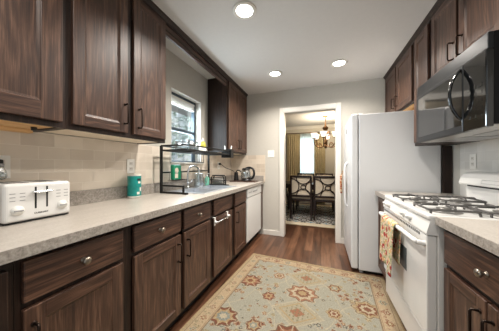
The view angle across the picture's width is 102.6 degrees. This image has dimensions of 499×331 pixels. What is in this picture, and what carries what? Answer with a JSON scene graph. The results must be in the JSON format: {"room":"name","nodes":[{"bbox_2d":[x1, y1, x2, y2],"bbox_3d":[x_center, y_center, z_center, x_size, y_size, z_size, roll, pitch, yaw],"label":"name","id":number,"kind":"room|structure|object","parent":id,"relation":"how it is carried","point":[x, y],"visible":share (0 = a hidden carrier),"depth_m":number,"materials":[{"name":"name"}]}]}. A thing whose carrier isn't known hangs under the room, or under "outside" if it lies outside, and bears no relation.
{"room":"kitchen","nodes":[
{"label":"kitchen","id":0,"kind":"room"},
{"bbox_2d":[41,48,207,161],"bbox_3d":[-1.116,-0.043,1.705,0.130,2.440,4.460,0,0,20],"label":"wall","id":1,"kind":"structure","parent":0,"point":[180,76],"depth_m":2.41,"materials":[{"name":"beige paint"}]},
{"bbox_2d":[0,0,64,133],"bbox_3d":[-1.179,-0.722,0.780,0.354,1.081,0.635,0,0,20],"label":"upper cabinet","id":2,"kind":"object","parent":1,"relation":"attached to","point":[32,32],"visible":1,"depth_m":0.92,"materials":[{"name":"brown wood"}]},
{"bbox_2d":[34,0,167,143],"bbox_3d":[-0.953,-0.729,1.413,0.354,1.067,0.707,0,0,20],"label":"upper cabinet","id":3,"kind":"object","parent":1,"relation":"attached to","point":[115,50],"visible":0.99,"depth_m":1.29,"materials":[{"name":"brown wood"}]},
{"bbox_2d":[166,17,227,85],"bbox_3d":[-0.514,-1.192,2.254,0.056,0.139,1.170,0,0,20],"label":"valance","id":4,"kind":"object","parent":3,"relation":"attached to","point":[174,33],"visible":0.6,"depth_m":2.06,"materials":[{"name":"brown wood"}]},
{"bbox_2d":[0,131,230,191],"bbox_3d":[-1.071,0.040,1.625,0.008,0.474,4.340,0,0,20],"label":"tiled wall","id":5,"kind":"structure","parent":1,"relation":"attached to","point":[86,163],"depth_m":1.39,"materials":[{"name":"beige tile"}]},
{"bbox_2d":[0,155,10,178],"bbox_3d":[-1.277,0.005,1.025,0.008,0.120,0.072,0,0,20],"label":"outlet","id":6,"kind":"object","parent":5,"relation":"attached to","point":[7,159],"visible":0.88,"depth_m":1.04,"materials":[{"name":"white plastic"}]},
{"bbox_2d":[0,159,7,179],"bbox_3d":[-1.253,0.019,1.005,0.048,0.105,0.048,0,0,20],"label":"night light","id":7,"kind":"object","parent":6,"relation":"attached to","point":[1,160],"visible":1,"depth_m":1.01,"materials":[{"name":"black plastic"}]},
{"bbox_2d":[127,159,134,172],"bbox_3d":[-1.025,0.002,1.729,0.008,0.120,0.072,0,0,20],"label":"outlet","id":8,"kind":"object","parent":5,"relation":"attached to","point":[130,162],"visible":1,"depth_m":1.73,"materials":[{"name":"white plastic"}]},
{"bbox_2d":[171,91,195,161],"bbox_3d":[-0.867,-0.451,2.518,0.048,0.845,0.578,0,0,20],"label":"window","id":9,"kind":"structure","parent":1,"relation":"in","point":[192,133],"depth_m":2.75,"materials":[{"name":"grey metal"}]},
{"bbox_2d":[171,94,194,111],"bbox_3d":[-0.849,-0.786,2.511,0.026,0.095,0.502,0,0,20],"label":"window blind","id":10,"kind":"object","parent":9,"relation":"attached to","point":[175,100],"visible":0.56,"depth_m":2.50,"materials":[{"name":"white paint"}]},
{"bbox_2d":[170,87,203,163],"bbox_3d":[-0.793,-0.451,2.491,0.110,0.845,0.638,0,0,20],"label":"trim","id":11,"kind":"structure","parent":1,"relation":"attached to","point":[198,104],"depth_m":2.75,"materials":[{"name":"white paint"}]},
{"bbox_2d":[208,76,247,154],"bbox_3d":[-0.307,-0.729,3.221,0.354,1.067,0.790,0,0,20],"label":"upper cabinet","id":12,"kind":"object","parent":1,"relation":"attached to","point":[227,105],"visible":0.91,"depth_m":2.89,"materials":[{"name":"brown wood"}]},
{"bbox_2d":[205,176,208,184],"bbox_3d":[-0.568,0.196,2.677,0.060,0.120,0.060,0,0,20],"label":"bottle","id":13,"kind":"object","parent":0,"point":[206,181],"depth_m":2.65,"materials":[{"name":"green plastic"}]},
{"bbox_2d":[168,202,406,330],"bbox_3d":[0.963,1.217,2.693,6.400,0.080,7.720,0,0,20],"label":"floor","id":14,"kind":"structure","parent":0,"point":[305,244],"depth_m":2.72,"materials":[{"name":"red wood"}]},
{"bbox_2d":[0,262,12,330],"bbox_3d":[-1.163,0.741,0.449,0.603,0.872,0.662,0,0,20],"label":"base cabinet","id":15,"kind":"object","parent":14,"relation":"on","point":[6,270],"visible":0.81,"depth_m":0.64,"materials":[{"name":"brown wood"}]},
{"bbox_2d":[13,227,124,330],"bbox_3d":[-0.967,0.741,0.945,0.638,0.872,0.403,0,0,20],"label":"base cabinet","id":16,"kind":"object","parent":14,"relation":"on","point":[80,285],"visible":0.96,"depth_m":0.82,"materials":[{"name":"brown wood"}]},
{"bbox_2d":[125,201,209,330],"bbox_3d":[-0.756,0.741,1.537,0.638,0.872,0.851,0,0,20],"label":"base cabinet","id":17,"kind":"object","parent":14,"relation":"on","point":[167,256],"visible":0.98,"depth_m":1.32,"materials":[{"name":"brown wood"}]},
{"bbox_2d":[204,189,245,290],"bbox_3d":[-0.457,0.741,2.372,0.638,0.872,0.921,0,0,20],"label":"base cabinet","id":18,"kind":"object","parent":14,"relation":"on","point":[228,236],"visible":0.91,"depth_m":2.17,"materials":[{"name":"brown wood"}]},
{"bbox_2d":[0,175,263,265],"bbox_3d":[-0.771,0.236,1.513,0.631,0.136,4.331,0,0,20],"label":"countertop","id":19,"kind":"structure","parent":18,"relation":"on","point":[93,212],"depth_m":1.11,"materials":[{"name":"beige stone"}]},
{"bbox_2d":[0,180,69,225],"bbox_3d":[-1.108,0.170,1.009,0.234,0.185,0.250,0,0,20],"label":"toaster","id":20,"kind":"object","parent":19,"relation":"on","point":[20,201],"visible":1,"depth_m":0.95,"materials":[{"name":"white plastic"}]},
{"bbox_2d":[127,174,140,197],"bbox_3d":[-0.958,0.163,1.665,0.103,0.198,0.103,0,0,20],"label":"canister","id":21,"kind":"object","parent":19,"relation":"on","point":[133,180],"visible":1,"depth_m":1.62,"materials":[{"name":"teal plastic"}]},
{"bbox_2d":[185,165,199,188],"bbox_3d":[-0.645,0.124,2.256,0.119,0.266,0.170,0,0,-39],"label":"faucet","id":22,"kind":"object","parent":19,"relation":"on","point":[188,182],"visible":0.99,"depth_m":2.27,"materials":[{"name":"silver metal"}]},
{"bbox_2d":[160,144,228,194],"bbox_3d":[-0.566,0.030,2.292,0.325,0.466,0.885,0,0,20],"label":"dish rack","id":23,"kind":"object","parent":19,"relation":"on","point":[195,153],"visible":0.96,"depth_m":2.01,"materials":[{"name":"black metal"}]},
{"bbox_2d":[171,165,180,179],"bbox_3d":[-0.757,0.064,2.060,0.046,0.153,0.120,0,0,20],"label":"pack","id":24,"kind":"object","parent":23,"relation":"on","point":[175,169],"visible":1,"depth_m":2.02,"materials":[{"name":"green plastic"}]},
{"bbox_2d":[161,144,228,155],"bbox_3d":[-0.563,-0.173,2.291,0.319,0.059,0.881,0,0,20],"label":"tray","id":25,"kind":"object","parent":23,"relation":"on","point":[184,150],"depth_m":2.06,"materials":[{"name":"black metal"}]},
{"bbox_2d":[200,138,205,146],"bbox_3d":[-0.562,-0.247,2.410,0.068,0.186,0.082,0,0,20],"label":"squeeze bottle","id":26,"kind":"object","parent":23,"relation":"on","point":[202,143],"visible":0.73,"depth_m":2.38,"materials":[{"name":"yellow plastic"}]},
{"bbox_2d":[221,149,233,157],"bbox_3d":[-0.302,-0.168,2.704,0.140,0.110,0.112,0,0,20],"label":"caddy","id":27,"kind":"object","parent":23,"relation":"hanging from","point":[231,151],"visible":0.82,"depth_m":2.67,"materials":[{"name":"black metal"}]},
{"bbox_2d":[167,185,235,204],"bbox_3d":[-0.505,0.337,2.302,0.454,0.160,0.779,0,0,20],"label":"sink","id":28,"kind":"object","parent":19,"relation":"in","point":[205,189],"visible":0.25,"depth_m":2.30,"materials":[{"name":"metal"}]},
{"bbox_2d":[194,173,207,187],"bbox_3d":[-0.600,0.170,2.424,0.127,0.172,0.150,0,0,20],"label":"pitcher","id":29,"kind":"object","parent":28,"relation":"on","point":[195,173],"visible":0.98,"depth_m":2.38,"materials":[{"name":"clear glass"}]},
{"bbox_2d":[205,173,209,184],"bbox_3d":[-0.568,0.176,2.677,0.059,0.159,0.059,0,0,-25],"label":"soap dispenser","id":30,"kind":"object","parent":28,"relation":"on","point":[207,177],"visible":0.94,"depth_m":2.65,"materials":[{"name":"green plastic"}]},
{"bbox_2d":[211,175,225,183],"bbox_3d":[-0.430,0.193,2.779,0.206,0.138,0.076,0,0,20],"label":"napkin holder","id":31,"kind":"object","parent":19,"relation":"on","point":[213,176],"visible":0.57,"depth_m":2.75,"materials":[{"name":"black metal"}]},
{"bbox_2d":[230,180,257,181],"bbox_3d":[-0.090,0.254,3.356,0.450,0.017,0.200,0,0,20],"label":"tray","id":32,"kind":"object","parent":19,"relation":"on","point":[231,180],"visible":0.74,"depth_m":3.29,"materials":[{"name":"brown wood"}]},
{"bbox_2d":[234,170,240,180],"bbox_3d":[-0.202,0.154,3.386,0.134,0.181,0.083,0,0,20],"label":"milk frother","id":33,"kind":"object","parent":32,"relation":"on","point":[236,178],"visible":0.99,"depth_m":3.36,"materials":[{"name":"black plastic"}]},
{"bbox_2d":[241,166,254,180],"bbox_3d":[-0.042,0.126,3.323,0.179,0.236,0.232,0,0,-36],"label":"electric kettle","id":34,"kind":"object","parent":32,"relation":"on","point":[249,167],"visible":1,"depth_m":3.29,"materials":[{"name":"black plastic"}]},
{"bbox_2d":[212,211,230,225],"bbox_3d":[-0.275,0.523,2.010,0.056,0.077,0.296,0,0,20],"label":"towel bar","id":35,"kind":"object","parent":18,"relation":"attached to","point":[228,215],"visible":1,"depth_m":1.92,"materials":[{"name":"silver plastic"}]},
{"bbox_2d":[241,185,260,251],"bbox_3d":[-0.189,0.743,3.127,0.599,0.868,0.662,0,0,20],"label":"dishwasher","id":36,"kind":"object","parent":14,"relation":"on","point":[253,195],"visible":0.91,"depth_m":2.96,"materials":[{"name":"white plastic"}]},
{"bbox_2d":[256,184,262,234],"bbox_3d":[-0.072,0.741,3.502,0.603,0.872,0.102,0,0,20],"label":"base cabinet","id":37,"kind":"object","parent":14,"relation":"on","point":[261,192],"visible":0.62,"depth_m":3.39,"materials":[{"name":"brown wood"}]},
{"bbox_2d":[179,253,404,330],"bbox_3d":[0.236,1.173,1.270,1.470,0.008,2.440,0,0,24],"label":"rug","id":38,"kind":"object","parent":14,"relation":"on","point":[266,293],"visible":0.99,"depth_m":1.73,"materials":[{"name":"beige fabric"}]},
{"bbox_2d":[286,203,334,228],"bbox_3d":[1.571,1.173,4.987,2.900,0.008,2.300,0,0,20],"label":"rug","id":39,"kind":"object","parent":14,"relation":"on","point":[324,217],"visible":0.35,"depth_m":4.63,"materials":[{"name":"beige fabric"}]},
{"bbox_2d":[286,191,288,209],"bbox_3d":[0.765,0.689,5.249,0.473,0.961,0.470,0,0,20],"label":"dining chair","id":40,"kind":"object","parent":39,"relation":"on","point":[287,192],"visible":0.04,"depth_m":5.36,"materials":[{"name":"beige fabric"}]},
{"bbox_2d":[286,181,313,207],"bbox_3d":[1.612,0.795,4.999,1.570,0.746,0.900,0,0,20],"label":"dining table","id":41,"kind":"object","parent":39,"relation":"on","point":[287,182],"visible":0.13,"depth_m":4.93,"materials":[{"name":"brown wood"}]},
{"bbox_2d":[290,175,312,220],"bbox_3d":[1.196,0.689,4.578,0.470,0.961,0.473,0,0,20],"label":"dining chair","id":42,"kind":"object","parent":39,"relation":"on","point":[300,186],"visible":1,"depth_m":4.39,"materials":[{"name":"brown wood"}]},
{"bbox_2d":[296,173,313,209],"bbox_3d":[1.550,0.689,5.570,0.470,0.961,0.473,0,0,20],"label":"dining chair","id":43,"kind":"object","parent":39,"relation":"on","point":[301,174],"visible":0.21,"depth_m":5.69,"materials":[{"name":"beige wood"}]},
{"bbox_2d":[313,176,334,220],"bbox_3d":[1.665,0.689,4.410,0.470,0.961,0.473,0,0,20],"label":"dining chair","id":44,"kind":"object","parent":39,"relation":"on","point":[324,186],"visible":0.8,"depth_m":4.22,"materials":[{"name":"black wood"}]},
{"bbox_2d":[315,173,333,211],"bbox_3d":[2.019,0.689,5.402,0.470,0.961,0.473,0,0,20],"label":"dining chair","id":45,"kind":"object","parent":39,"relation":"on","point":[316,174],"visible":0.13,"depth_m":5.56,"materials":[{"name":"beige wood"}]},
{"bbox_2d":[343,110,440,275],"bbox_3d":[1.612,0.296,2.450,0.833,1.762,0.750,0,0,20],"label":"refrigerator","id":46,"kind":"object","parent":14,"relation":"on","point":[381,153],"visible":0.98,"depth_m":2.15,"materials":[{"name":"white metal"}]},
{"bbox_2d":[340,173,342,192],"bbox_3d":[1.216,0.208,2.641,0.037,0.298,0.111,0,0,20],"label":"oven mitt","id":47,"kind":"object","parent":46,"relation":"hanging from","point":[341,173],"visible":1,"depth_m":2.60,"materials":[{"name":"fabric"}]},
{"bbox_2d":[378,146,451,278],"bbox_3d":[1.595,0.492,1.868,0.616,1.370,0.341,0,0,20],"label":"base cabinet","id":48,"kind":"object","parent":14,"relation":"on","point":[446,150],"visible":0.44,"depth_m":1.93,"materials":[{"name":"brown wood"}]},
{"bbox_2d":[375,191,465,199],"bbox_3d":[1.577,0.283,1.854,0.641,0.042,0.343,0,0,20],"label":"countertop","id":49,"kind":"structure","parent":48,"relation":"on","point":[381,194],"depth_m":1.91,"materials":[{"name":"beige stone"}]},
{"bbox_2d":[379,171,498,330],"bbox_3d":[1.341,0.610,1.332,0.670,1.135,0.784,0,0,20],"label":"stove","id":50,"kind":"object","parent":14,"relation":"on","point":[415,287],"visible":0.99,"depth_m":1.22,"materials":[{"name":"white metal"}]},
{"bbox_2d":[379,214,400,276],"bbox_3d":[1.049,0.584,1.513,0.069,0.377,0.295,0,0,20],"label":"tea towel","id":51,"kind":"object","parent":50,"relation":"hanging from","point":[390,237],"visible":0.98,"depth_m":1.45,"materials":[{"name":"multicoloured fabric"}]},
{"bbox_2d":[385,195,498,220],"bbox_3d":[1.339,0.276,1.333,0.555,0.033,0.784,0,0,20],"label":"cooktop","id":52,"kind":"object","parent":50,"relation":"in","point":[407,204],"depth_m":1.28,"materials":[{"name":"white metal"}]},
{"bbox_2d":[444,230,498,330],"bbox_3d":[1.151,0.741,0.650,0.630,0.872,0.600,0,0,20],"label":"base cabinet","id":53,"kind":"object","parent":14,"relation":"on","point":[471,274],"visible":0.98,"depth_m":0.84,"materials":[{"name":"brown wood"}]},
{"bbox_2d":[435,216,498,256],"bbox_3d":[1.151,0.283,0.633,0.621,0.042,0.647,0,0,20],"label":"countertop","id":54,"kind":"structure","parent":53,"relation":"on","point":[484,234],"depth_m":0.84,"materials":[{"name":"beige stone"}]},
{"bbox_2d":[152,0,436,126],"bbox_3d":[0.963,-1.313,2.693,6.400,0.100,7.720,0,0,20],"label":"ceiling","id":55,"kind":"structure","parent":0,"point":[299,39],"depth_m":2.00,"materials":[{"name":"paint"}]},
{"bbox_2d":[233,1,255,19],"bbox_3d":[-0.041,-1.258,1.625,0.192,0.010,0.192,0,0,20],"label":"recessed light","id":56,"kind":"object","parent":55,"relation":"in","point":[244,10],"visible":1,"depth_m":1.61,"materials":[{"name":"white paint"}]},
{"bbox_2d":[268,70,281,76],"bbox_3d":[0.350,-1.258,2.731,0.192,0.010,0.192,0,0,20],"label":"recessed light","id":57,"kind":"object","parent":55,"relation":"in","point":[275,73],"visible":1,"depth_m":2.71,"materials":[{"name":"white"}]},
{"bbox_2d":[311,115,334,147],"bbox_3d":[1.917,-0.853,5.050,0.705,0.820,0.731,0,0,20],"label":"chandelier","id":58,"kind":"object","parent":55,"relation":"hanging from","point":[315,136],"visible":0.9,"depth_m":5.01,"materials":[{"name":"gold metal"}]},
{"bbox_2d":[331,59,347,66],"bbox_3d":[1.098,-1.258,2.453,0.192,0.010,0.192,0,0,20],"label":"recessed light","id":59,"kind":"object","parent":55,"relation":"in","point":[340,62],"visible":1,"depth_m":2.44,"materials":[{"name":"white"}]},
{"bbox_2d":[234,78,384,237],"bbox_3d":[0.970,-0.043,3.264,2.750,2.440,0.120,0,0,20],"label":"wall","id":60,"kind":"structure","parent":0,"point":[364,96],"depth_m":3.37,"materials":[{"name":"beige paint"}]},
{"bbox_2d":[231,155,264,181],"bbox_3d":[-0.034,0.044,3.555,0.647,0.465,0.008,0,0,20],"label":"tiled wall","id":61,"kind":"structure","parent":60,"relation":"attached to","point":[257,162],"depth_m":3.54,"materials":[{"name":"beige tile"}]},
{"bbox_2d":[268,150,273,156],"bbox_3d":[0.364,-0.208,3.409,0.112,0.120,0.014,0,0,20],"label":"light switch","id":62,"kind":"object","parent":60,"relation":"attached to","point":[270,152],"visible":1,"depth_m":3.41,"materials":[{"name":"white plastic"}]},
{"bbox_2d":[263,229,279,235],"bbox_3d":[0.373,1.135,3.406,0.280,0.085,0.014,0,0,20],"label":"baseboard","id":63,"kind":"structure","parent":60,"relation":"attached to","point":[267,232],"depth_m":3.40,"materials":[{"name":"white paint"}]},
{"bbox_2d":[280,102,340,242],"bbox_3d":[0.970,0.106,3.260,0.943,2.142,0.148,0,0,20],"label":"trim","id":64,"kind":"structure","parent":60,"relation":"attached to","point":[336,107],"depth_m":3.19,"materials":[{"name":"white paint"}]},
{"bbox_2d":[286,127,334,198],"bbox_3d":[2.242,-0.043,6.271,4.840,2.440,0.120,0,0,20],"label":"wall","id":65,"kind":"structure","parent":0,"point":[329,152],"depth_m":6.14,"materials":[{"name":"paint"}]},
{"bbox_2d":[287,131,329,133],"bbox_3d":[1.776,-1.033,6.303,1.409,0.060,0.134,0,0,20],"label":"curtain rod","id":66,"kind":"object","parent":65,"relation":"attached to","point":[327,131],"visible":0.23,"depth_m":6.25,"materials":[{"name":"gold metal"}]},
{"bbox_2d":[287,134,299,201],"bbox_3d":[1.413,0.066,6.387,0.403,2.162,0.056,0,0,20],"label":"curtain","id":67,"kind":"object","parent":66,"relation":"hanging from","point":[293,140],"visible":0.66,"depth_m":6.39,"materials":[{"name":"gold fabric"}]},
{"bbox_2d":[300,133,313,172],"bbox_3d":[1.810,0.027,6.309,0.600,2.100,0.030,0,0,20],"label":"sheer curtain","id":68,"kind":"object","parent":66,"relation":"hanging from","point":[306,141],"visible":0.48,"depth_m":6.32,"materials":[{"name":"white fabric"}]},
{"bbox_2d":[314,133,324,203],"bbox_3d":[2.147,0.066,6.125,0.323,2.162,0.056,0,0,20],"label":"curtain","id":69,"kind":"object","parent":66,"relation":"hanging from","point":[319,153],"visible":0.45,"depth_m":6.13,"materials":[{"name":"gold fabric"}]},
{"bbox_2d":[286,199,331,204],"bbox_3d":[2.219,1.127,6.208,4.600,0.100,0.014,0,0,20],"label":"baseboard","id":70,"kind":"structure","parent":65,"relation":"attached to","point":[286,199],"depth_m":6.34,"materials":[{"name":"white paint"}]},
{"bbox_2d":[286,124,334,129],"bbox_3d":[2.210,-1.218,6.182,4.600,0.090,0.070,0,0,20],"label":"trim","id":71,"kind":"structure","parent":65,"relation":"attached to","point":[328,125],"depth_m":6.29,"materials":[{"name":"white paint"}]},
{"bbox_2d":[441,144,459,194],"bbox_3d":[1.591,-0.043,0.737,0.120,2.440,4.460,0,0,20],"label":"wall","id":72,"kind":"structure","parent":0,"point":[455,148],"depth_m":1.88,"materials":[{"name":"beige paint"}]},
{"bbox_2d":[383,38,413,111],"bbox_3d":[1.903,-0.950,2.359,0.366,0.624,0.925,0,0,20],"label":"upper cabinet","id":73,"kind":"object","parent":72,"relation":"attached to","point":[399,79],"visible":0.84,"depth_m":2.27,"materials":[{"name":"brown wood"}]},
{"bbox_2d":[411,17,478,145],"bbox_3d":[1.705,-0.729,1.777,0.347,1.067,0.304,0,0,20],"label":"upper cabinet","id":74,"kind":"object","parent":72,"relation":"attached to","point":[421,39],"visible":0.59,"depth_m":1.82,"materials":[{"name":"brown wood"}]},
{"bbox_2d":[426,0,498,76],"bbox_3d":[1.511,-0.964,1.262,0.366,0.597,0.794,0,0,20],"label":"upper cabinet","id":75,"kind":"object","parent":72,"relation":"attached to","point":[456,25],"visible":0.53,"depth_m":1.33,"materials":[{"name":"brown wood"}]},
{"bbox_2d":[417,30,498,142],"bbox_3d":[1.460,-0.426,1.285,0.475,0.469,0.767,0,0,20],"label":"microwave","id":76,"kind":"object","parent":75,"relation":"attached to","point":[460,102],"visible":1,"depth_m":1.16,"materials":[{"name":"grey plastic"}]},
{"bbox_2d":[460,138,498,196],"bbox_3d":[1.578,-0.183,0.891,0.008,0.960,1.940,0,0,20],"label":"tiled wall","id":77,"kind":"structure","parent":72,"relation":"attached to","point":[487,151],"depth_m":1.57,"materials":[{"name":"white tile"}]},
{"bbox_2d":[470,154,476,168],"bbox_3d":[1.839,-0.038,1.647,0.008,0.120,0.072,0,0,20],"label":"outlet","id":78,"kind":"object","parent":77,"relation":"attached to","point":[473,157],"visible":1,"depth_m":1.64,"materials":[{"name":"white plastic"}]},
{"label":"outside","id":79,"kind":"structure","parent":0,"visible":0},
{"bbox_2d":[171,110,190,160],"bbox_3d":[-3.735,-1.476,7.965,4.268,5.921,6.366,0,0,20],"label":"tree","id":80,"kind":"object","parent":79,"point":[187,128],"visible":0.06,"depth_m":8.21,"materials":[{"name":"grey plant"}]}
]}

